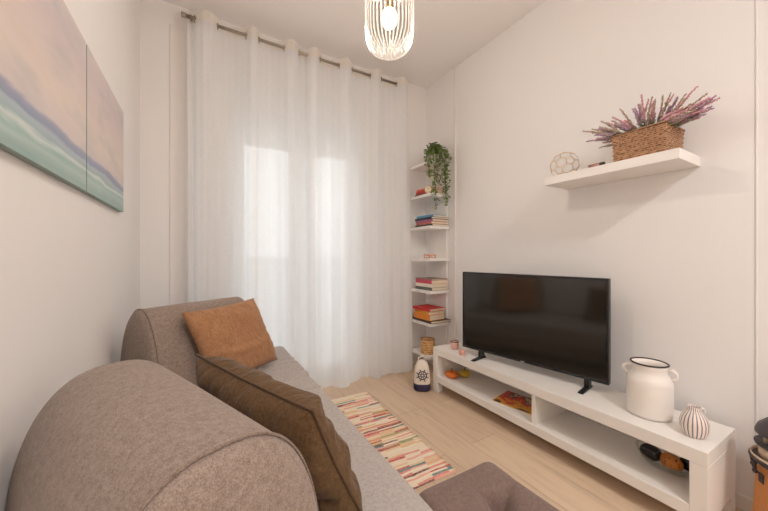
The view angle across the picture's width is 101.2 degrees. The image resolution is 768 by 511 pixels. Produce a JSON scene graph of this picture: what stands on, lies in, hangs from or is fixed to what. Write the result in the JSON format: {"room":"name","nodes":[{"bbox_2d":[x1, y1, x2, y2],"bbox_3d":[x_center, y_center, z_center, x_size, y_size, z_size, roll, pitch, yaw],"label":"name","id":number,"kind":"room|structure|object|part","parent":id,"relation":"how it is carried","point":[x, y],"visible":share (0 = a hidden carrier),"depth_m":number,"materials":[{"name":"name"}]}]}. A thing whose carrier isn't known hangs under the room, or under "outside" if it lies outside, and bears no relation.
{"room":"living room","nodes":[
{"label":"living room","id":0,"kind":"room"},
{"bbox_2d":[0,0,139,510],"bbox_3d":[-0.362,-0.310,-0.240,0.200,2.760,5.150,0,0,-30],"label":"wall","id":1,"kind":"structure","parent":0,"point":[70,261],"depth_m":0.91,"materials":[{"name":"paint"}]},
{"bbox_2d":[0,0,85,190],"bbox_3d":[-0.820,-0.444,0.763,0.018,0.475,0.564,0,0,-30],"label":"canvas painting","id":2,"kind":"object","parent":1,"relation":"attached to","point":[43,48],"visible":1,"depth_m":0.74,"materials":[{"name":"fabric"}]},
{"bbox_2d":[80,44,122,211],"bbox_3d":[-1.108,-0.444,1.256,0.018,0.475,0.561,0,0,-30],"label":"canvas painting","id":3,"kind":"object","parent":1,"relation":"attached to","point":[104,114],"visible":0.86,"depth_m":1.18,"materials":[{"name":"fabric"}]},
{"bbox_2d":[140,0,425,356],"bbox_3d":[-0.637,-0.310,2.725,2.714,2.760,0.250,0,0,-30],"label":"wall","id":4,"kind":"structure","parent":0,"point":[156,16],"depth_m":2.09,"materials":[{"name":"paint"}]},
{"bbox_2d":[170,24,185,304],"bbox_3d":[-1.395,-0.271,2.134,0.090,2.558,0.008,0,0,-30],"label":"trim","id":5,"kind":"structure","parent":4,"relation":"attached to","point":[177,34],"depth_m":2.13,"materials":[{"name":"paint"}]},
{"bbox_2d":[181,11,397,84],"bbox_3d":[-0.587,-1.573,2.530,1.745,0.050,0.137,0,0,-30],"label":"curtain rod","id":6,"kind":"object","parent":4,"relation":"attached to","point":[183,14],"visible":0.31,"depth_m":2.32,"materials":[{"name":"metal"}]},
{"bbox_2d":[187,9,307,371],"bbox_3d":[-0.906,-0.278,2.268,0.867,2.684,0.128,0,0,-30],"label":"sheer curtain","id":7,"kind":"object","parent":6,"relation":"hanging from","point":[247,96],"visible":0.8,"depth_m":2.24,"materials":[{"name":"fabric"}]},
{"bbox_2d":[307,47,412,387],"bbox_3d":[-0.173,-0.278,2.694,0.972,2.684,0.128,0,0,-30],"label":"sheer curtain","id":8,"kind":"object","parent":6,"relation":"hanging from","point":[359,244],"visible":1,"depth_m":2.69,"materials":[{"name":"fabric"}]},
{"bbox_2d":[413,356,424,363],"bbox_3d":[-0.571,1.039,2.612,2.290,0.062,0.012,0,0,-30],"label":"baseboard","id":9,"kind":"structure","parent":4,"relation":"attached to","point":[415,359],"depth_m":3.12,"materials":[{"name":"white paint"}]},
{"bbox_2d":[161,0,545,88],"bbox_3d":[0.711,-1.750,0.415,2.714,0.120,5.600,0,0,-30],"label":"ceiling","id":10,"kind":"structure","parent":0,"point":[429,38],"depth_m":2.31,"materials":[{"name":"paint"}]},
{"bbox_2d":[381,0,396,29],"bbox_3d":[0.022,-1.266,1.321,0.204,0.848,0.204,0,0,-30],"label":"bulb","id":11,"kind":"object","parent":10,"relation":"hanging from","point":[389,15],"visible":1,"depth_m":1.30,"materials":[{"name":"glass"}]},
{"bbox_2d":[385,0,393,7],"bbox_3d":[0.022,-1.106,1.321,0.068,0.152,0.068,0,0,-30],"label":"socket","id":12,"kind":"object","parent":11,"relation":"attached to","point":[388,3],"depth_m":1.31,"materials":[{"name":"gold metal"}]},
{"bbox_2d":[322,362,743,510],"bbox_3d":[0.711,1.120,0.415,2.714,0.100,5.600,0,0,-30],"label":"floor","id":13,"kind":"structure","parent":0,"point":[463,432],"depth_m":1.75,"materials":[{"name":"brown wood"}]},
{"bbox_2d":[258,346,432,510],"bbox_3d":[-0.564,0.856,1.182,0.844,0.429,2.110,0,0,-30],"label":"sofa","id":14,"kind":"object","parent":13,"relation":"on","point":[382,488],"visible":0.23,"depth_m":1.00,"materials":[{"name":"grey fabric"}]},
{"bbox_2d":[5,360,318,510],"bbox_3d":[-0.437,0.448,0.597,0.601,0.387,0.358,0,0,38],"label":"sofa armrest","id":15,"kind":"object","parent":14,"relation":"on","point":[128,435],"visible":1,"depth_m":0.48,"materials":[{"name":"grey fabric"}]},
{"bbox_2d":[120,297,257,386],"bbox_3d":[-0.961,0.438,1.610,0.324,0.407,0.543,0,0,27],"label":"sofa armrest","id":16,"kind":"object","parent":14,"relation":"on","point":[161,335],"visible":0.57,"depth_m":1.40,"materials":[{"name":"grey fabric"}]},
{"bbox_2d":[181,298,277,367],"bbox_3d":[-0.758,0.434,1.638,0.147,0.371,0.538,0,0,17],"label":"cushion","id":17,"kind":"object","parent":14,"relation":"on","point":[238,332],"visible":0.8,"depth_m":1.58,"materials":[{"name":"beige fabric"}]},
{"bbox_2d":[195,354,362,510],"bbox_3d":[-0.316,0.470,0.877,0.593,0.316,0.226,0,0,40],"label":"cushion","id":18,"kind":"object","parent":14,"relation":"on","point":[296,414],"visible":0.64,"depth_m":0.76,"materials":[{"name":"brown fabric"}]},
{"bbox_2d":[332,392,456,488],"bbox_3d":[-0.121,1.065,1.886,0.544,0.009,1.036,0,0,-29],"label":"rag rug","id":19,"kind":"object","parent":13,"relation":"on","point":[419,464],"visible":0.52,"depth_m":1.80,"materials":[{"name":"multicoloured fabric"}]},
{"bbox_2d":[413,356,430,391],"bbox_3d":[0.305,0.936,2.532,0.136,0.268,0.140,0,0,4],"label":"doorstop","id":20,"kind":"object","parent":13,"relation":"on","point":[422,383],"visible":1,"depth_m":2.48,"materials":[{"name":"fabric"}]},
{"bbox_2d":[419,462,558,510],"bbox_3d":[0.351,0.888,0.819,0.338,0.365,0.502,0,0,-30],"label":"pouf","id":21,"kind":"object","parent":13,"relation":"on","point":[485,486],"visible":0.97,"depth_m":0.95,"materials":[{"name":"brown fabric"}]},
{"bbox_2d":[433,341,734,510],"bbox_3d":[0.926,0.895,1.905,0.331,0.350,1.564,0,0,-30],"label":"tv stand","id":22,"kind":"object","parent":13,"relation":"on","point":[709,485],"visible":0.83,"depth_m":1.55,"materials":[{"name":"white paint"}]},
{"bbox_3d":[0.426,1.029,2.489,0.055,0.082,0.052,0,0,-30],"label":"leg","id":23,"kind":"part","parent":22,"relation":"part of","materials":[{"name":"white paint"}]},
{"bbox_3d":[0.545,0.881,2.558,0.331,0.212,0.052,0,0,-30],"label":"panel","id":24,"kind":"part","parent":22,"relation":"part of","materials":[{"name":"white paint"}]},
{"bbox_2d":[445,368,457,377],"bbox_3d":[0.522,0.904,2.429,0.100,0.070,0.097,0,0,-30],"label":"pumpkin","id":25,"kind":"object","parent":22,"relation":"on","point":[451,373],"visible":1,"depth_m":2.40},
{"bbox_2d":[451,340,458,349],"bbox_3d":[0.545,0.689,2.430,0.063,0.061,0.063,0,0,-30],"label":"candle holder","id":26,"kind":"object","parent":22,"relation":"on","point":[454,343],"visible":1,"depth_m":2.41,"materials":[{"name":"glass"}]},
{"bbox_2d":[459,350,464,355],"bbox_3d":[0.566,0.704,2.284,0.044,0.032,0.044,0,0,-30],"label":"candle holder","id":27,"kind":"object","parent":22,"relation":"on","point":[461,352],"visible":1,"depth_m":2.27,"materials":[{"name":"glass"}]},
{"bbox_2d":[458,368,470,376],"bbox_3d":[0.626,0.904,2.449,0.091,0.070,0.091,0,0,-8],"label":"squash","id":28,"kind":"object","parent":22,"relation":"on","point":[464,372],"visible":1,"depth_m":2.42,"materials":[{"name":"yellow food"}]},
{"bbox_2d":[492,391,531,415],"bbox_3d":[0.869,0.935,2.000,0.210,0.008,0.280,0,0,-42],"label":"magazine","id":29,"kind":"object","parent":22,"relation":"on","point":[521,403],"visible":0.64,"depth_m":2.01,"materials":[{"name":"paper"}]},
{"bbox_2d":[463,272,610,393],"bbox_3d":[0.855,0.419,1.962,0.160,0.600,0.906,0,0,-40],"label":"television","id":30,"kind":"object","parent":22,"relation":"on","point":[562,324],"visible":1,"depth_m":1.88,"materials":[{"name":"black plastic"}]},
{"bbox_2d":[438,369,688,510],"bbox_3d":[0.926,0.963,1.905,0.331,0.048,1.460,0,0,-30],"label":"shelf","id":31,"kind":"object","parent":22,"relation":"attached to","point":[617,454],"depth_m":1.60,"materials":[{"name":"white paint"}]},
{"bbox_2d":[622,357,678,421],"bbox_3d":[1.206,0.601,1.435,0.168,0.237,0.168,0,0,-8],"label":"vase","id":32,"kind":"object","parent":22,"relation":"on","point":[649,386],"visible":1,"depth_m":1.38,"materials":[{"name":"white ceramic"}]},
{"bbox_3d":[1.147,0.528,1.488,0.040,0.055,0.014,0,0,42],"label":"handle","id":33,"kind":"part","parent":32,"relation":"part of","materials":[{"name":"white ceramic"}]},
{"bbox_3d":[1.266,0.528,1.382,0.040,0.055,0.014,0,0,42],"label":"handle","id":34,"kind":"part","parent":32,"relation":"part of","materials":[{"name":"white ceramic"}]},
{"bbox_2d":[636,440,688,477],"bbox_3d":[1.252,0.905,1.390,0.170,0.068,0.231,0,0,-34],"label":"glass bowl","id":35,"kind":"object","parent":22,"relation":"on","point":[647,458],"visible":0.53,"depth_m":1.35,"materials":[{"name":"glass"}]},
{"bbox_2d":[640,443,661,460],"bbox_3d":[1.213,0.893,1.434,0.063,0.070,0.080,0,0,-40],"label":"egg ornament","id":36,"kind":"object","parent":35,"relation":"in","point":[652,452],"visible":0.79,"depth_m":1.42,"materials":[{"name":"black ceramic"}]},
{"bbox_2d":[660,452,683,471],"bbox_3d":[1.248,0.897,1.370,0.065,0.068,0.084,0,0,-18],"label":"egg ornament","id":37,"kind":"object","parent":35,"relation":"in","point":[667,459],"visible":0.8,"depth_m":1.35,"materials":[{"name":"orange ceramic"}]},
{"bbox_2d":[680,457,688,470],"bbox_3d":[1.305,0.891,1.347,0.068,0.062,0.053,0,0,40],"label":"egg ornament","id":38,"kind":"object","parent":35,"relation":"in","point":[685,461],"visible":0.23,"depth_m":1.34,"materials":[{"name":"ceramic"}]},
{"bbox_2d":[679,404,709,439],"bbox_3d":[1.240,0.661,1.262,0.090,0.117,0.090,0,0,-30],"label":"vase","id":39,"kind":"object","parent":22,"relation":"on","point":[693,422],"visible":1,"depth_m":1.24,"materials":[{"name":"ceramic"}]},
{"bbox_3d":[1.307,0.881,1.252,0.331,0.212,0.052,0,0,-30],"label":"panel","id":40,"kind":"part","parent":22,"relation":"part of","materials":[{"name":"white paint"}]},
{"bbox_3d":[1.426,1.029,1.321,0.055,0.082,0.052,0,0,-30],"label":"leg","id":41,"kind":"part","parent":22,"relation":"part of","materials":[{"name":"white paint"}]},
{"bbox_2d":[748,417,767,510],"bbox_3d":[1.437,0.813,1.110,0.205,0.513,0.207,0,0,45],"label":"lantern","id":42,"kind":"object","parent":13,"relation":"on","point":[758,453],"visible":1,"depth_m":1.14,"materials":[{"name":"brown wood"}]},
{"bbox_2d":[426,0,767,498],"bbox_3d":[1.809,-0.310,1.026,0.200,2.760,5.150,0,0,-30],"label":"wall","id":43,"kind":"structure","parent":0,"point":[676,249],"depth_m":1.68,"materials":[{"name":"paint"}]},
{"bbox_2d":[410,148,448,362],"bbox_3d":[0.432,0.030,2.946,0.244,2.040,0.295,0,0,-30],"label":"shelf","id":44,"kind":"object","parent":43,"relation":"attached to","point":[439,234],"visible":0.66,"depth_m":2.95,"materials":[{"name":"wood"}]},
{"bbox_2d":[421,337,434,354],"bbox_3d":[0.400,0.823,2.878,0.130,0.133,0.129,0,0,-30],"label":"woven basket","id":45,"kind":"object","parent":44,"relation":"on","point":[427,343],"visible":0.91,"depth_m":2.83,"materials":[{"name":"wicker"}]},
{"bbox_2d":[424,185,432,193],"bbox_3d":[0.398,-0.588,2.818,0.072,0.074,0.029,0,0,30],"label":"ornament","id":46,"kind":"object","parent":44,"relation":"on","point":[428,189],"visible":0.87,"depth_m":2.81,"materials":[{"name":"white plastic"}]},
{"bbox_2d":[413,316,449,323],"bbox_3d":[0.437,0.591,2.935,0.220,0.022,0.280,0,0,-30],"label":"book","id":47,"kind":"object","parent":44,"relation":"on","point":[415,318],"visible":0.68,"depth_m":2.83,"materials":[{"name":"paper"}]},
{"bbox_2d":[414,312,444,320],"bbox_3d":[0.420,0.554,2.925,0.180,0.050,0.220,0,0,-33],"label":"book","id":48,"kind":"object","parent":47,"relation":"on","point":[416,314],"visible":0.82,"depth_m":2.84,"materials":[{"name":"orange paper"}]},
{"bbox_2d":[415,309,443,314],"bbox_3d":[0.420,0.513,2.925,0.175,0.030,0.220,0,0,-28],"label":"book","id":49,"kind":"object","parent":48,"relation":"on","point":[416,310],"visible":0.66,"depth_m":2.84,"materials":[{"name":"orange paper"}]},
{"bbox_2d":[413,304,444,311],"bbox_3d":[0.415,0.486,2.922,0.190,0.024,0.235,0,0,-35],"label":"book","id":50,"kind":"object","parent":49,"relation":"on","point":[427,307],"visible":1,"depth_m":2.87,"materials":[{"name":"red paper"}]},
{"bbox_2d":[415,286,447,290],"bbox_3d":[0.442,0.299,2.938,0.190,0.028,0.245,0,0,-30],"label":"book","id":51,"kind":"object","parent":44,"relation":"on","point":[416,287],"visible":0.79,"depth_m":2.85,"materials":[{"name":"beige paper"}]},
{"bbox_2d":[416,282,447,287],"bbox_3d":[0.442,0.270,2.938,0.190,0.030,0.240,0,0,-31],"label":"book","id":52,"kind":"object","parent":51,"relation":"on","point":[417,283],"visible":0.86,"depth_m":2.85,"materials":[{"name":"beige paper"}]},
{"bbox_2d":[416,279,447,283],"bbox_3d":[0.442,0.236,2.938,0.185,0.036,0.240,0,0,-29],"label":"book","id":53,"kind":"object","parent":52,"relation":"on","point":[425,281],"visible":0.86,"depth_m":2.85,"materials":[{"name":"paper"}]},
{"bbox_2d":[416,277,447,279],"bbox_3d":[0.442,0.214,2.938,0.190,0.008,0.245,0,0,-31],"label":"book","id":54,"kind":"object","parent":53,"relation":"on","point":[426,278],"visible":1,"depth_m":2.88,"materials":[{"name":"beige paper"}]},
{"bbox_2d":[415,224,447,226],"bbox_3d":[0.442,-0.273,2.938,0.190,0.018,0.250,0,0,-31],"label":"book","id":55,"kind":"object","parent":44,"relation":"on","point":[425,224],"visible":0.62,"depth_m":2.84,"materials":[{"name":"beige paper"}]},
{"bbox_2d":[416,221,446,225],"bbox_3d":[0.442,-0.293,2.938,0.180,0.022,0.235,0,0,-29],"label":"book","id":56,"kind":"object","parent":55,"relation":"on","point":[429,222],"visible":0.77,"depth_m":2.85,"materials":[{"name":"beige paper"}]},
{"bbox_2d":[416,219,446,222],"bbox_3d":[0.442,-0.316,2.938,0.185,0.022,0.240,0,0,-33],"label":"book","id":57,"kind":"object","parent":56,"relation":"on","point":[426,220],"visible":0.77,"depth_m":2.85,"materials":[{"name":"paper"}]},
{"bbox_2d":[415,216,448,220],"bbox_3d":[0.442,-0.336,2.938,0.200,0.017,0.250,0,0,-30],"label":"book","id":58,"kind":"object","parent":57,"relation":"on","point":[431,217],"visible":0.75,"depth_m":2.85,"materials":[{"name":"paper"}]},
{"bbox_2d":[417,214,445,218],"bbox_3d":[0.442,-0.356,2.938,0.170,0.022,0.220,0,0,-36],"label":"book","id":59,"kind":"object","parent":58,"relation":"on","point":[433,215],"visible":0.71,"depth_m":2.86,"materials":[{"name":"paper"}]},
{"bbox_2d":[423,142,451,209],"bbox_3d":[0.447,-0.719,2.837,0.298,0.644,0.273,0,0,-30],"label":"trailing plant","id":60,"kind":"object","parent":44,"relation":"hanging from","point":[434,153],"visible":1,"depth_m":2.77,"materials":[{"name":"green plant"}]},
{"bbox_3d":[0.435,-0.560,2.957,0.180,0.020,0.240,0,0,-33],"label":"book","id":61,"kind":"object","parent":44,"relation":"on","visible":0},
{"bbox_2d":[416,189,443,194],"bbox_3d":[0.430,-0.587,2.965,0.170,0.030,0.210,0,0,-27],"label":"book","id":62,"kind":"object","parent":61,"relation":"on","point":[423,191],"visible":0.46,"depth_m":2.91,"materials":[{"name":"red paper"}]},
{"bbox_2d":[453,66,455,339],"bbox_3d":[0.634,-0.341,2.830,0.014,2.698,0.026,0,0,-30],"label":"trim","id":63,"kind":"structure","parent":43,"relation":"attached to","point":[454,68],"depth_m":2.82,"materials":[{"name":"paint"}]},
{"bbox_2d":[426,359,752,510],"bbox_3d":[1.718,1.039,0.973,0.012,0.062,5.150,0,0,-30],"label":"baseboard","id":64,"kind":"structure","parent":43,"relation":"attached to","point":[745,503],"depth_m":1.32,"materials":[{"name":"white paint"}]},
{"bbox_2d":[545,148,699,189],"bbox_3d":[1.192,-0.430,1.642,0.245,0.045,0.600,0,0,-30],"label":"floating shelf","id":65,"kind":"object","parent":43,"relation":"attached to","point":[675,159],"visible":1,"depth_m":1.53,"materials":[{"name":"wood"}]},
{"bbox_2d":[550,152,579,175],"bbox_3d":[1.063,-0.531,1.859,0.153,0.155,0.152,0,0,-30],"label":"ornament","id":66,"kind":"object","parent":65,"relation":"on","point":[570,153],"visible":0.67,"depth_m":1.85,"materials":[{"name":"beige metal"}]},
{"bbox_2d":[588,162,605,167],"bbox_3d":[1.111,-0.468,1.647,0.028,0.028,0.070,0,0,-34],"label":"metal tin","id":67,"kind":"object","parent":65,"relation":"on","point":[600,163],"visible":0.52,"depth_m":1.64,"materials":[{"name":"pink metal"}]},
{"bbox_2d":[582,86,719,161],"bbox_3d":[1.256,-0.601,1.501,0.252,0.295,0.484,0,0,-33],"label":"planter","id":68,"kind":"object","parent":65,"relation":"on","point":[666,134],"visible":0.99,"depth_m":1.44,"materials":[{"name":"wicker"}]},
{"bbox_2d":[756,0,757,434],"bbox_3d":[1.533,-0.341,1.297,0.004,2.698,0.008,0,0,-30],"label":"trim","id":69,"kind":"structure","parent":43,"relation":"attached to","point":[756,0],"depth_m":1.30,"materials":[{"name":"paint"}]},
{"bbox_2d":[611,120,684,161],"bbox_3d":[1.262,-0.521,1.514,0.216,0.136,0.216,0,0,-30],"label":"basket","id":70,"kind":"object","parent":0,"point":[664,135],"depth_m":1.44,"materials":[{"name":"wicker"}]}
]}

